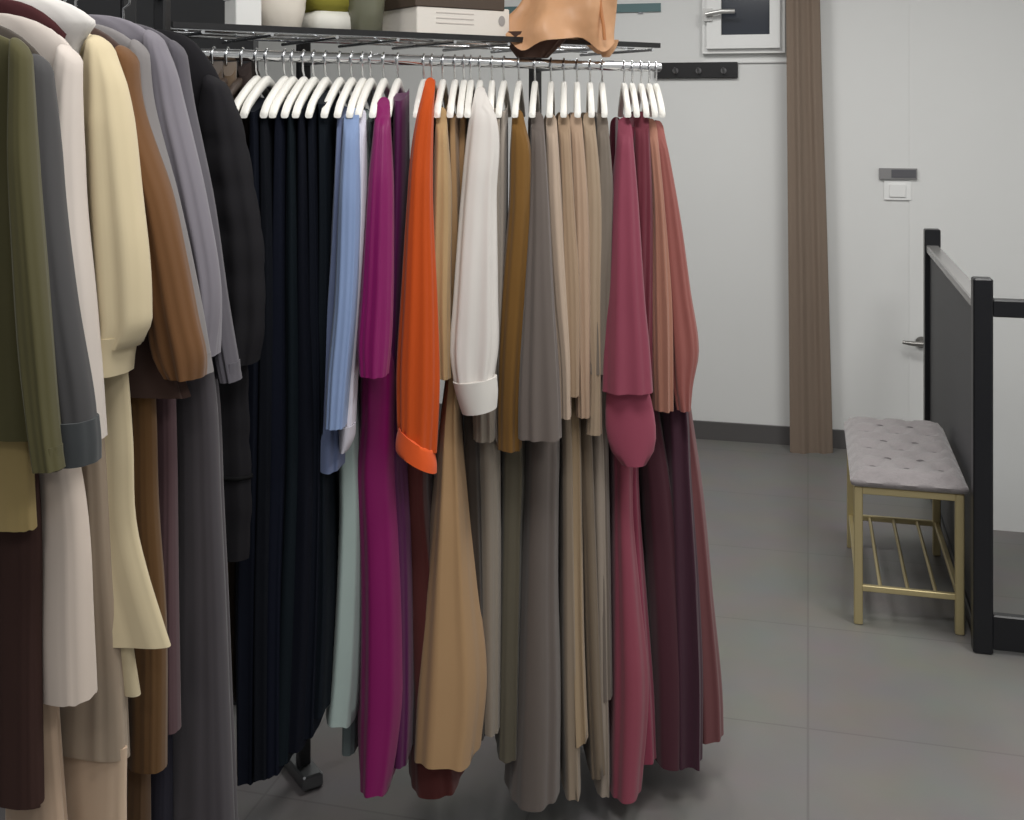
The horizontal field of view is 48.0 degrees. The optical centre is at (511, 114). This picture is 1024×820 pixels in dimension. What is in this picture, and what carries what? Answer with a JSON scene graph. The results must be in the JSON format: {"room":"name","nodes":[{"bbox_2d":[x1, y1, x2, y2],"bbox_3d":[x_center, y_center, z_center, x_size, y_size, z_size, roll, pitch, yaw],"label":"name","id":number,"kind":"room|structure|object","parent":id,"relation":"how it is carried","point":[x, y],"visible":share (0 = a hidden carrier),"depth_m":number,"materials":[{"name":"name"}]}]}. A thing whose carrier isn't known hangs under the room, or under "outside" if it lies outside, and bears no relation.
{"room":"clothing store","nodes":[
{"label":"clothing store","id":0,"kind":"room"},
{"bbox_2d":[15,0,95,53],"bbox_3d":[-0.811,0.068,1.716,0.427,0.490,0.078,0,0,14],"label":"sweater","id":1,"kind":"object","parent":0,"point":[73,21],"visible":0.06,"depth_m":1.66,"materials":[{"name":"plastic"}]},
{"bbox_2d":[61,0,257,704],"bbox_3d":[-1.779,0.125,3.050,2.200,2.848,0.060,0,0,0],"label":"wall partition","id":2,"kind":"structure","parent":0,"point":[198,11],"depth_m":3.02,"materials":[{"name":"black"}]},
{"bbox_2d":[0,421,1023,819],"bbox_3d":[-0.196,1.600,2.081,5.900,0.100,7.200,0,0,14],"label":"floor","id":3,"kind":"structure","parent":0,"point":[895,714],"depth_m":3.03,"materials":[{"name":"tile"}]},
{"bbox_2d":[154,0,170,30],"bbox_3d":[-0.778,0.653,1.801,0.500,1.791,0.897,0,0,14],"label":"rail","id":4,"kind":"object","parent":3,"relation":"on","point":[162,8],"visible":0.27,"depth_m":2.20,"materials":[{"name":"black metal"}]},
{"bbox_2d":[155,29,265,561],"bbox_3d":[-0.706,0.314,2.081,0.565,0.936,0.109,0,0,14],"label":"coat","id":5,"kind":"object","parent":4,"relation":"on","point":[219,118],"visible":0.27,"depth_m":2.00,"materials":[{"name":"fabric"}]},
{"bbox_3d":[-0.839,-0.158,1.566,0.362,0.176,0.106,0,0,0],"label":"hanger","id":6,"kind":"object","parent":4,"relation":"hanging from","visible":0},
{"bbox_2d":[0,35,65,473],"bbox_3d":[-0.841,0.169,1.557,0.537,0.577,0.062,0,0,14],"label":"jacket","id":7,"kind":"object","parent":6,"relation":"hanging from","point":[29,398],"visible":1,"depth_m":1.49,"materials":[{"name":"fabric"}]},
{"bbox_3d":[-0.827,-0.153,1.610,0.362,0.186,0.106,0,0,0],"label":"hanger","id":8,"kind":"object","parent":4,"relation":"hanging from","visible":0},
{"bbox_2d":[0,26,101,471],"bbox_3d":[-0.827,0.175,1.601,0.566,0.614,0.080,0,0,15],"label":"jacket","id":9,"kind":"object","parent":8,"relation":"hanging from","point":[80,426],"visible":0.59,"depth_m":1.52,"materials":[{"name":"fabric"}]},
{"bbox_3d":[-0.768,-0.162,1.840,0.362,0.168,0.106,0,0,0],"label":"hanger","id":10,"kind":"object","parent":4,"relation":"hanging from","visible":0},
{"bbox_2d":[95,24,213,373],"bbox_3d":[-0.769,0.138,1.836,0.635,0.571,0.068,0,0,15],"label":"jacket","id":11,"kind":"object","parent":10,"relation":"hanging from","point":[135,46],"visible":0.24,"depth_m":1.77,"materials":[{"name":"fabric"}]},
{"bbox_3d":[-0.755,-0.170,1.890,0.362,0.152,0.106,0,0,0],"label":"hanger","id":12,"kind":"object","parent":4,"relation":"hanging from","visible":0},
{"bbox_2d":[88,14,221,356],"bbox_3d":[-0.756,0.108,1.886,0.607,0.544,0.076,0,0,15],"label":"shirt","id":13,"kind":"object","parent":12,"relation":"hanging from","point":[170,104],"visible":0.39,"depth_m":1.80,"materials":[{"name":"fabric"}]},
{"bbox_3d":[-0.740,-0.167,1.949,0.362,0.159,0.106,0,0,0],"label":"hanger","id":14,"kind":"object","parent":4,"relation":"hanging from","visible":0},
{"bbox_2d":[135,23,241,383],"bbox_3d":[-0.741,0.138,1.945,0.610,0.590,0.068,0,0,14],"label":"shirt","id":15,"kind":"object","parent":14,"relation":"hanging from","point":[226,364],"visible":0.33,"depth_m":1.87,"materials":[{"name":"fabric"}]},
{"bbox_3d":[-0.684,-0.001,1.782,0.217,0.490,0.061,0,0,0],"label":"hanger","id":16,"kind":"object","parent":4,"relation":"hanging from","visible":0},
{"bbox_2d":[129,398,167,773],"bbox_3d":[-0.565,0.620,1.755,0.078,0.749,0.046,0,0,0],"label":"dress","id":17,"kind":"object","parent":16,"relation":"hanging from","point":[148,712],"visible":0.58,"depth_m":1.74,"materials":[{"name":"fabric"}]},
{"bbox_3d":[-0.668,0.003,1.827,0.226,0.497,0.061,0,0,0],"label":"hanger","id":18,"kind":"object","parent":4,"relation":"hanging from","visible":0},
{"bbox_2d":[156,399,180,734],"bbox_3d":[-0.549,0.607,1.801,0.061,0.708,0.043,0,0,14],"label":"dress","id":19,"kind":"object","parent":18,"relation":"hanging from","point":[166,408],"visible":0.36,"depth_m":1.78,"materials":[{"name":"fabric"}]},
{"bbox_3d":[-0.764,-0.118,1.657,0.122,0.256,0.061,0,0,0],"label":"hanger","id":20,"kind":"object","parent":4,"relation":"hanging from","visible":0},
{"bbox_2d":[5,704,67,819],"bbox_3d":[-0.673,0.571,1.635,0.121,1.118,0.077,0,0,12],"label":"trousers","id":21,"kind":"object","parent":20,"relation":"hanging from","point":[54,806],"visible":0.07,"depth_m":1.60,"materials":[{"name":"fabric"}]},
{"bbox_3d":[-0.680,0.259,1.817,0.207,1.009,0.061,0,0,0],"label":"hanger","id":22,"kind":"object","parent":4,"relation":"hanging from","visible":0},
{"bbox_2d":[127,697,150,819],"bbox_3d":[-0.580,0.970,1.794,0.044,0.410,0.080,0,0,-10],"label":"trousers","id":23,"kind":"object","parent":22,"relation":"hanging from","point":[138,785],"visible":0.3,"depth_m":1.76,"materials":[{"name":"fabric"}]},
{"bbox_3d":[-0.667,0.285,1.862,0.210,1.062,0.061,0,0,0],"label":"hanger","id":24,"kind":"object","parent":4,"relation":"hanging from","visible":0},
{"bbox_2d":[151,734,172,819],"bbox_3d":[-0.565,1.011,1.839,0.055,0.387,0.081,0,0,0],"label":"trousers","id":25,"kind":"object","parent":24,"relation":"hanging from","point":[161,782],"visible":0.28,"depth_m":1.80,"materials":[{"name":"fabric"}]},
{"bbox_3d":[-0.646,0.009,1.897,0.234,0.509,0.061,0,0,0],"label":"hanger","id":26,"kind":"object","parent":4,"relation":"hanging from","visible":0},
{"bbox_2d":[173,372,237,819],"bbox_3d":[-0.510,0.724,1.875,0.124,0.918,0.128,0,0,-8],"label":"trousers","id":27,"kind":"object","parent":26,"relation":"hanging from","point":[204,761],"visible":0.77,"depth_m":1.83,"materials":[{"name":"fabric"}]},
{"bbox_3d":[-0.810,-0.161,1.676,0.362,0.170,0.106,0,0,0],"label":"hanger","id":28,"kind":"object","parent":4,"relation":"hanging from","visible":0},
{"bbox_2d":[0,13,107,438],"bbox_3d":[-0.813,0.152,1.667,0.495,0.601,0.081,0,0,14],"label":"coat","id":29,"kind":"object","parent":28,"relation":"hanging from","point":[66,63],"visible":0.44,"depth_m":1.60,"materials":[{"name":"fabric"}]},
{"bbox_3d":[-0.792,-0.163,1.748,0.362,0.166,0.106,0,0,0],"label":"hanger","id":30,"kind":"object","parent":4,"relation":"hanging from","visible":0},
{"bbox_2d":[79,34,170,696],"bbox_3d":[-0.805,0.353,1.736,0.632,0.991,0.104,0,0,16],"label":"dress","id":31,"kind":"object","parent":30,"relation":"hanging from","point":[116,206],"visible":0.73,"depth_m":1.66,"materials":[{"name":"fabric"}]},
{"bbox_3d":[-0.777,-0.161,1.806,0.362,0.171,0.106,0,0,0],"label":"hanger","id":32,"kind":"object","parent":4,"relation":"hanging from","visible":0},
{"bbox_2d":[90,27,207,398],"bbox_3d":[-0.778,0.140,1.800,0.655,0.574,0.080,0,0,14],"label":"blouse","id":33,"kind":"object","parent":32,"relation":"hanging from","point":[172,353],"visible":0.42,"depth_m":1.71,"materials":[{"name":"fabric"}]},
{"bbox_2d":[120,0,661,790],"bbox_3d":[-0.303,0.494,2.750,1.228,2.109,0.581,0,0,-33],"label":"clothes rack","id":34,"kind":"object","parent":3,"relation":"on","point":[301,767],"visible":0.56,"depth_m":2.55,"materials":[{"name":"silver metal"}]},
{"bbox_2d":[220,47,229,83],"bbox_3d":[-0.556,-0.064,2.253,0.014,0.140,0.400,0,0,0],"label":"hanger","id":35,"kind":"object","parent":34,"relation":"hanging from","point":[227,48],"visible":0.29,"depth_m":2.23,"materials":[{"name":"silver metal"}]},
{"bbox_2d":[223,61,238,694],"bbox_3d":[-0.552,0.499,2.291,0.041,1.209,0.280,0,0,-8],"label":"dress","id":36,"kind":"object","parent":35,"relation":"hanging from","point":[230,71],"visible":0.03,"depth_m":2.17,"materials":[{"name":"fabric"}]},
{"bbox_2d":[234,48,269,110],"bbox_3d":[-0.507,-0.064,2.285,0.014,0.140,0.400,0,0,0],"label":"hanger","id":37,"kind":"object","parent":34,"relation":"hanging from","point":[239,100],"visible":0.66,"depth_m":2.21,"materials":[{"name":"white plastic"}]},
{"bbox_2d":[235,97,265,785],"bbox_3d":[-0.483,0.584,2.281,0.064,1.239,0.461,0,0,0],"label":"gown","id":38,"kind":"object","parent":37,"relation":"hanging from","point":[245,569],"visible":0.19,"depth_m":2.07,"materials":[{"name":"fabric"}]},
{"bbox_2d":[240,48,274,117],"bbox_3d":[-0.489,-0.064,2.296,0.014,0.140,0.400,0,0,0],"label":"hanger","id":39,"kind":"object","parent":34,"relation":"hanging from","point":[267,82],"visible":0.67,"depth_m":2.20,"materials":[{"name":"white plastic"}]},
{"bbox_2d":[253,114,273,781],"bbox_3d":[-0.462,0.585,2.290,0.051,1.234,0.472,0,0,-4],"label":"gown","id":40,"kind":"object","parent":39,"relation":"hanging from","point":[266,124],"visible":0.34,"depth_m":2.09,"materials":[{"name":"fabric"}]},
{"bbox_2d":[260,49,289,117],"bbox_3d":[-0.457,-0.064,2.317,0.014,0.140,0.400,0,0,0],"label":"hanger","id":41,"kind":"object","parent":34,"relation":"hanging from","point":[266,106],"visible":0.59,"depth_m":2.19,"materials":[{"name":"white plastic"}]},
{"bbox_2d":[266,98,296,778],"bbox_3d":[-0.437,0.582,2.302,0.052,1.234,0.471,0,0,0],"label":"gown","id":42,"kind":"object","parent":41,"relation":"hanging from","point":[278,427],"visible":0.27,"depth_m":2.10,"materials":[{"name":"fabric"}]},
{"bbox_2d":[261,0,305,26],"bbox_3d":[-0.500,-0.267,2.480,0.134,0.175,0.134,0,0,0],"label":"flower pot","id":43,"kind":"object","parent":34,"relation":"on","point":[289,13],"visible":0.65,"depth_m":2.44,"materials":[{"name":"beige ceramic"}]},
{"bbox_2d":[269,49,297,117],"bbox_3d":[-0.443,-0.064,2.326,0.014,0.140,0.400,0,0,0],"label":"hanger","id":44,"kind":"object","parent":34,"relation":"hanging from","point":[291,81],"visible":0.61,"depth_m":2.21,"materials":[{"name":"white plastic"}]},
{"bbox_2d":[279,101,297,766],"bbox_3d":[-0.418,0.579,2.315,0.063,1.221,0.472,0,0,0],"label":"gown","id":45,"kind":"object","parent":44,"relation":"hanging from","point":[291,308],"visible":0.32,"depth_m":2.12,"materials":[{"name":"fabric"}]},
{"bbox_2d":[281,49,313,117],"bbox_3d":[-0.423,-0.064,2.339,0.014,0.140,0.400,0,0,0],"label":"hanger","id":46,"kind":"object","parent":34,"relation":"hanging from","point":[296,90],"visible":0.64,"depth_m":2.22,"materials":[{"name":"white plastic"}]},
{"bbox_2d":[288,97,313,752],"bbox_3d":[-0.396,0.562,2.327,0.065,1.203,0.474,0,0,0],"label":"gown","id":47,"kind":"object","parent":46,"relation":"hanging from","point":[297,742],"visible":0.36,"depth_m":2.12,"materials":[{"name":"fabric"}]},
{"bbox_2d":[292,49,319,117],"bbox_3d":[-0.405,-0.064,2.351,0.014,0.140,0.400,0,0,0],"label":"hanger","id":48,"kind":"object","parent":34,"relation":"hanging from","point":[312,83],"visible":0.63,"depth_m":2.24,"materials":[{"name":"white plastic"}]},
{"bbox_2d":[304,104,323,739],"bbox_3d":[-0.380,0.557,2.346,0.060,1.185,0.463,0,0,0],"label":"gown","id":49,"kind":"object","parent":48,"relation":"hanging from","point":[311,724],"visible":0.27,"depth_m":2.15,"materials":[{"name":"fabric"}]},
{"bbox_2d":[305,50,331,117],"bbox_3d":[-0.383,-0.064,2.366,0.014,0.140,0.400,0,0,0],"label":"hanger","id":50,"kind":"object","parent":34,"relation":"hanging from","point":[325,83],"visible":0.64,"depth_m":2.26,"materials":[{"name":"white plastic"}]},
{"bbox_2d":[314,90,339,719],"bbox_3d":[-0.364,0.536,2.357,0.050,1.174,0.470,0,0,0],"label":"gown","id":51,"kind":"object","parent":50,"relation":"hanging from","point":[329,488],"visible":0.38,"depth_m":2.17,"materials":[{"name":"fabric"}]},
{"bbox_2d":[320,106,346,473],"bbox_3d":[-0.344,0.327,2.374,0.061,0.695,0.466,0,0,2],"label":"shirt","id":52,"kind":"object","parent":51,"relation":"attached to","point":[331,460],"visible":0.23,"depth_m":2.17,"materials":[{"name":"fabric"}]},
{"bbox_2d":[301,0,350,28],"bbox_3d":[-0.415,-0.237,2.583,0.110,0.116,0.120,0,0,-33],"label":"flower pot","id":53,"kind":"object","parent":34,"relation":"on","point":[333,14],"visible":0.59,"depth_m":2.53,"materials":[{"name":"white ceramic"}]},
{"bbox_2d":[346,51,372,117],"bbox_3d":[-0.312,-0.064,2.411,0.014,0.140,0.400,0,0,0],"label":"hanger","id":54,"kind":"object","parent":34,"relation":"hanging from","point":[360,84],"visible":0.74,"depth_m":2.31,"materials":[{"name":"white plastic"}]},
{"bbox_2d":[326,109,369,727],"bbox_3d":[-0.329,0.579,2.400,0.086,1.182,0.546,0,0,-2],"label":"dress","id":55,"kind":"object","parent":54,"relation":"hanging from","point":[342,710],"visible":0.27,"depth_m":2.20,"materials":[{"name":"fabric"}]},
{"bbox_2d":[325,105,367,429],"bbox_3d":[-0.316,0.280,2.390,0.060,0.612,0.612,0,0,0],"label":"shirt","id":56,"kind":"object","parent":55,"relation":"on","point":[349,199],"visible":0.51,"depth_m":2.13,"materials":[{"name":"fabric"}]},
{"bbox_2d":[348,0,384,30],"bbox_3d":[-0.326,-0.279,2.569,0.095,0.200,0.095,0,0,0],"label":"glass vase","id":57,"kind":"object","parent":34,"relation":"on","point":[364,14],"visible":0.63,"depth_m":2.54,"materials":[{"name":"green"}]},
{"bbox_2d":[369,52,390,117],"bbox_3d":[-0.271,-0.064,2.438,0.014,0.140,0.400,0,0,0],"label":"hanger","id":58,"kind":"object","parent":34,"relation":"hanging from","point":[383,86],"visible":0.68,"depth_m":2.35,"materials":[{"name":"white plastic"}]},
{"bbox_2d":[357,97,402,797],"bbox_3d":[-0.260,0.627,2.429,0.111,1.329,0.638,0,0,0],"label":"gown","id":59,"kind":"object","parent":58,"relation":"hanging from","point":[381,673],"visible":0.7,"depth_m":2.19,"materials":[{"name":"fabric"}]},
{"bbox_2d":[388,52,409,115],"bbox_3d":[-0.243,-0.064,2.456,0.014,0.140,0.400,0,0,0],"label":"hanger","id":60,"kind":"object","parent":34,"relation":"hanging from","point":[397,86],"visible":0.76,"depth_m":2.40,"materials":[{"name":"white plastic"}]},
{"bbox_2d":[391,89,413,768],"bbox_3d":[-0.233,0.607,2.451,0.056,1.330,0.467,0,0,-5],"label":"gown","id":61,"kind":"object","parent":60,"relation":"hanging from","point":[401,120],"visible":0.44,"depth_m":2.27,"materials":[{"name":"fabric"}]},
{"bbox_2d":[413,53,426,117],"bbox_3d":[-0.191,-0.064,2.490,0.014,0.140,0.400,0,0,0],"label":"hanger","id":62,"kind":"object","parent":34,"relation":"hanging from","point":[422,82],"visible":0.61,"depth_m":2.39,"materials":[{"name":"white plastic"}]},
{"bbox_2d":[396,77,439,473],"bbox_3d":[-0.181,0.303,2.481,0.086,0.762,0.640,0,0,0],"label":"shirt","id":63,"kind":"object","parent":62,"relation":"hanging from","point":[418,356],"visible":0.88,"depth_m":2.21,"materials":[{"name":"fabric"}]},
{"bbox_2d":[430,53,436,101],"bbox_3d":[-0.174,-0.064,2.501,0.014,0.140,0.400,0,0,0],"label":"hanger","id":64,"kind":"object","parent":34,"relation":"hanging from","point":[431,58],"visible":0.3,"depth_m":2.49,"materials":[{"name":"white plastic"}]},
{"bbox_2d":[407,102,463,799],"bbox_3d":[-0.144,0.663,2.504,0.132,1.397,0.439,0,0,9],"label":"gown","id":65,"kind":"object","parent":64,"relation":"hanging from","point":[427,783],"visible":0.09,"depth_m":2.30,"materials":[{"name":"fabric"}]},
{"bbox_2d":[382,0,508,35],"bbox_3d":[-0.158,-0.224,2.655,0.246,0.089,0.186,0,0,-33],"label":"shoe box","id":66,"kind":"object","parent":34,"relation":"on","point":[470,17],"visible":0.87,"depth_m":2.58,"materials":[{"name":"white cardboard"}]},
{"bbox_2d":[414,111,486,771],"bbox_3d":[-0.132,0.638,2.505,0.162,1.324,0.513,0,0,0],"label":"dress","id":67,"kind":"object","parent":34,"relation":"in","point":[452,689],"visible":0.68,"depth_m":2.29,"materials":[{"name":"fabric"}]},
{"bbox_2d":[447,54,458,117],"bbox_3d":[-0.126,-0.064,2.532,0.014,0.140,0.400,0,0,0],"label":"hanger","id":68,"kind":"object","parent":34,"relation":"hanging from","point":[454,89],"visible":0.83,"depth_m":2.43,"materials":[{"name":"white plastic"}]},
{"bbox_2d":[433,104,451,379],"bbox_3d":[-0.147,0.246,2.510,0.044,0.548,0.549,0,0,-2],"label":"blouse","id":69,"kind":"object","parent":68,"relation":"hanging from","point":[442,182],"visible":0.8,"depth_m":2.28,"materials":[{"name":"fabric"}]},
{"bbox_2d":[456,55,466,117],"bbox_3d":[-0.106,-0.064,2.545,0.014,0.140,0.400,0,0,0],"label":"hanger","id":70,"kind":"object","parent":34,"relation":"hanging from","point":[463,85],"visible":0.77,"depth_m":2.42,"materials":[{"name":"white plastic"}]},
{"bbox_2d":[450,87,498,415],"bbox_3d":[-0.063,0.261,2.556,0.095,0.644,0.691,0,0,2],"label":"shirt","id":71,"kind":"object","parent":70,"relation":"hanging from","point":[474,335],"visible":1,"depth_m":2.27,"materials":[{"name":"fabric"}]},
{"bbox_2d":[464,55,474,117],"bbox_3d":[-0.091,-0.064,2.555,0.014,0.140,0.400,0,0,0],"label":"hanger","id":72,"kind":"object","parent":34,"relation":"hanging from","point":[470,91],"visible":0.84,"depth_m":2.44,"materials":[{"name":"white plastic"}]},
{"bbox_2d":[463,118,484,740],"bbox_3d":[-0.084,0.634,2.567,0.056,1.316,0.422,0,0,-2],"label":"dress","id":73,"kind":"object","parent":72,"relation":"hanging from","point":[471,447],"visible":0.15,"depth_m":2.37,"materials":[{"name":"fabric"}]},
{"bbox_2d":[488,55,495,109],"bbox_3d":[-0.045,-0.064,2.584,0.014,0.140,0.400,0,0,0],"label":"hanger","id":74,"kind":"object","parent":34,"relation":"hanging from","point":[491,89],"visible":0.72,"depth_m":2.53,"materials":[{"name":"white plastic"}]},
{"bbox_2d":[473,108,500,736],"bbox_3d":[-0.048,0.631,2.579,0.064,1.298,0.534,0,0,1],"label":"dress","id":75,"kind":"object","parent":74,"relation":"hanging from","point":[483,424],"visible":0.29,"depth_m":2.37,"materials":[{"name":"fabric"}]},
{"bbox_2d":[495,56,511,117],"bbox_3d":[-0.018,-0.064,2.602,0.014,0.140,0.400,0,0,3],"label":"hanger","id":76,"kind":"object","parent":34,"relation":"hanging from","point":[503,94],"visible":0.98,"depth_m":2.54,"materials":[{"name":"white plastic"}]},
{"bbox_2d":[495,105,507,444],"bbox_3d":[-0.024,0.325,2.600,0.030,0.722,0.465,0,0,0],"label":"blouse","id":77,"kind":"object","parent":76,"relation":"hanging from","point":[504,119],"visible":0.4,"depth_m":2.42,"materials":[{"name":"fabric"}]},
{"bbox_2d":[511,56,524,117],"bbox_3d":[0.016,-0.064,2.624,0.014,0.140,0.400,0,0,3],"label":"hanger","id":78,"kind":"object","parent":34,"relation":"hanging from","point":[518,104],"visible":0.96,"depth_m":2.56,"materials":[{"name":"white plastic"}]},
{"bbox_2d":[495,110,530,763],"bbox_3d":[0.003,0.668,2.614,0.080,1.360,0.554,0,0,0],"label":"dress","id":79,"kind":"object","parent":78,"relation":"hanging from","point":[513,456],"visible":0.8,"depth_m":2.40,"materials":[{"name":"fabric"}]},
{"bbox_2d":[529,58,539,117],"bbox_3d":[0.053,-0.064,2.648,0.014,0.140,0.400,0,0,3],"label":"hanger","id":80,"kind":"object","parent":34,"relation":"hanging from","point":[534,106],"visible":0.97,"depth_m":2.56,"materials":[{"name":"white plastic"}]},
{"bbox_2d":[504,112,561,811],"bbox_3d":[0.049,0.714,2.641,0.123,1.445,0.691,0,0,2],"label":"dress","id":81,"kind":"object","parent":80,"relation":"hanging from","point":[532,781],"visible":0.92,"depth_m":2.38,"materials":[{"name":"fabric"}]},
{"bbox_2d":[505,0,618,58],"bbox_3d":[0.114,-0.379,2.671,0.280,0.494,0.181,0,0,0],"label":"leather bag","id":82,"kind":"object","parent":34,"relation":"on","point":[544,26],"visible":0.97,"depth_m":2.62,"materials":[{"name":"brown leather"}]},
{"bbox_2d":[544,113,580,800],"bbox_3d":[0.113,0.731,2.666,0.084,1.470,0.556,0,0,0],"label":"gown","id":83,"kind":"object","parent":34,"relation":"hanging from","point":[570,770],"visible":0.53,"depth_m":2.45,"materials":[{"name":"fabric"}]},
{"bbox_2d":[555,112,587,747],"bbox_3d":[0.137,0.671,2.687,0.067,1.359,0.580,0,0,1],"label":"gown","id":84,"kind":"object","parent":34,"relation":"in","point":[563,124],"visible":0.52,"depth_m":2.46,"materials":[{"name":"fabric"}]},
{"bbox_2d":[568,112,605,779],"bbox_3d":[0.169,0.718,2.707,0.082,1.451,0.547,0,0,0],"label":"gown","id":85,"kind":"object","parent":34,"relation":"in","point":[594,750],"visible":0.41,"depth_m":2.50,"materials":[{"name":"fabric"}]},
{"bbox_2d":[581,112,609,797],"bbox_3d":[0.189,0.738,2.728,0.064,1.492,0.561,0,0,0],"label":"gown","id":86,"kind":"object","parent":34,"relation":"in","point":[594,422],"visible":0.35,"depth_m":2.51,"materials":[{"name":"fabric"}]},
{"bbox_2d":[590,112,613,702],"bbox_3d":[0.207,0.636,2.747,0.060,1.285,0.570,0,0,4],"label":"gown","id":87,"kind":"object","parent":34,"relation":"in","point":[601,124],"visible":0.34,"depth_m":2.52,"materials":[{"name":"fabric"}]},
{"bbox_2d":[602,117,655,803],"bbox_3d":[0.279,0.753,2.777,0.117,1.496,0.725,0,0,5],"label":"gown","id":88,"kind":"object","parent":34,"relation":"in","point":[630,425],"visible":0.9,"depth_m":2.51,"materials":[{"name":"fabric"}]},
{"bbox_2d":[623,114,656,764],"bbox_3d":[0.283,0.726,2.789,0.089,1.456,0.478,0,0,-2],"label":"gown","id":89,"kind":"object","parent":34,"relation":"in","point":[650,749],"visible":0.13,"depth_m":2.58,"materials":[{"name":"fabric"}]},
{"bbox_2d":[649,61,665,117],"bbox_3d":[0.356,-0.064,2.845,0.014,0.140,0.400,0,0,3],"label":"hanger","id":90,"kind":"object","parent":34,"relation":"hanging from","point":[658,95],"visible":0.77,"depth_m":2.74,"materials":[{"name":"white plastic"}]},
{"bbox_2d":[654,120,723,743],"bbox_3d":[0.414,0.725,2.837,0.165,1.427,0.567,0,0,2],"label":"gown","id":91,"kind":"object","parent":90,"relation":"hanging from","point":[685,333],"visible":0.32,"depth_m":2.62,"materials":[{"name":"fabric"}]},
{"bbox_2d":[844,416,968,634],"bbox_3d":[1.276,1.312,3.781,0.338,0.475,0.692,0,0,14],"label":"bench","id":92,"kind":"object","parent":3,"relation":"on","point":[887,456],"visible":1,"depth_m":3.54,"materials":[{"name":"grey fabric"}]},
{"bbox_2d":[844,416,968,493],"bbox_3d":[1.276,1.103,3.781,0.338,0.055,0.692,0,0,14],"label":"seat cushion","id":93,"kind":"object","parent":92,"relation":"on","point":[887,455],"depth_m":3.63,"materials":[{"name":"grey fabric"}]},
{"bbox_2d":[923,228,1023,654],"bbox_3d":[2.152,1.010,3.886,1.306,1.079,1.526,0,0,15],"label":"stair railing","id":94,"kind":"object","parent":3,"relation":"on","point":[959,311],"visible":0.77,"depth_m":3.47,"materials":[{"name":"black metal"}]},
{"bbox_2d":[258,0,908,429],"bbox_3d":[0.714,0.375,5.616,6.100,3.350,0.100,0,0,14],"label":"wall","id":95,"kind":"structure","parent":0,"point":[726,138],"depth_m":5.44,"materials":[{"name":"paint"}]},
{"bbox_2d":[439,403,846,448],"bbox_3d":[-0.260,1.508,5.807,3.920,0.085,0.015,0,0,14],"label":"baseboard","id":96,"kind":"structure","parent":95,"relation":"attached to","point":[708,430],"depth_m":5.45,"materials":[{"name":"grey tile"}]},
{"bbox_2d":[654,0,786,78],"bbox_3d":[0.990,-0.734,5.435,0.643,1.116,0.112,0,0,14],"label":"window","id":97,"kind":"structure","parent":95,"relation":"in","point":[728,26],"depth_m":5.43,"materials":[{"name":"white plastic"}]},
{"bbox_2d":[902,0,1023,531],"bbox_3d":[2.194,0.610,5.146,0.854,2.520,0.072,0,0,14],"label":"door","id":98,"kind":"structure","parent":95,"relation":"in","point":[966,57],"depth_m":5.20,"materials":[{"name":"paint"}]},
{"bbox_2d":[628,111,679,770],"bbox_3d":[0.331,0.728,2.811,0.151,1.475,0.587,0,0,0],"label":"gown","id":99,"kind":"object","parent":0,"point":[656,507],"visible":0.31,"depth_m":2.58,"materials":[{"name":"fabric"}]},
{"bbox_2d":[648,118,702,770],"bbox_3d":[0.381,0.735,2.823,0.135,1.456,0.611,0,0,2],"label":"gown","id":100,"kind":"object","parent":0,"point":[675,423],"visible":0.4,"depth_m":2.58,"materials":[{"name":"fabric"}]},
{"bbox_2d":[993,530,1023,614],"bbox_3d":[2.484,1.920,4.095,1.713,0.100,1.962,0,0,14],"label":"stair landing","id":101,"kind":"structure","parent":0,"point":[1008,546],"depth_m":4.70,"materials":[{"name":"tile"}]},
{"bbox_3d":[-0.184,-1.350,2.129,7.727,0.100,8.590,0,0,0],"label":"ceiling","id":102,"kind":"structure","parent":0,"visible":0},
{"bbox_2d":[786,0,832,453],"bbox_3d":[1.360,-0.173,5.280,0.236,3.465,0.048,0,0,0],"label":"curtain","id":103,"kind":"object","parent":102,"relation":"hanging from","point":[810,396],"visible":1,"depth_m":5.27,"materials":[{"name":"fabric"}]},
{"bbox_3d":[-0.784,-0.005,1.577,0.124,0.482,0.061,0,0,0],"label":"hanger","id":104,"kind":"object","parent":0,"visible":0},
{"bbox_2d":[0,441,36,531],"bbox_3d":[-0.711,0.396,1.552,0.150,0.317,0.047,0,0,14],"label":"dress","id":105,"kind":"object","parent":104,"relation":"hanging from","point":[18,513],"visible":0.55,"depth_m":1.53,"materials":[{"name":"fabric"}]},
{"bbox_3d":[-0.745,0.000,1.627,0.174,0.491,0.061,0,0,0],"label":"hanger","id":106,"kind":"object","parent":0,"visible":0},
{"bbox_2d":[39,467,97,706],"bbox_3d":[-0.632,0.527,1.600,0.105,0.560,0.071,0,0,0],"label":"dress","id":107,"kind":"object","parent":106,"relation":"hanging from","point":[68,626],"visible":0.46,"depth_m":1.57,"materials":[{"name":"fabric"}]},
{"bbox_3d":[-0.765,0.005,1.612,0.142,0.502,0.061,0,0,0],"label":"hanger","id":108,"kind":"object","parent":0,"visible":0},
{"bbox_2d":[0,473,44,809],"bbox_3d":[-0.681,0.609,1.589,0.086,0.701,0.084,0,0,0],"label":"dress","id":109,"kind":"object","parent":108,"relation":"hanging from","point":[22,787],"visible":0.62,"depth_m":1.55,"materials":[{"name":"fabric"}]},
{"bbox_3d":[-0.740,-0.117,1.727,0.133,0.258,0.061,0,0,0],"label":"hanger","id":110,"kind":"object","parent":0,"visible":0},
{"bbox_2d":[60,437,129,819],"bbox_3d":[-0.630,0.584,1.703,0.142,1.134,0.091,0,0,0],"label":"trousers","id":111,"kind":"object","parent":110,"relation":"hanging from","point":[95,731],"visible":0.39,"depth_m":1.67,"materials":[{"name":"fabric"}]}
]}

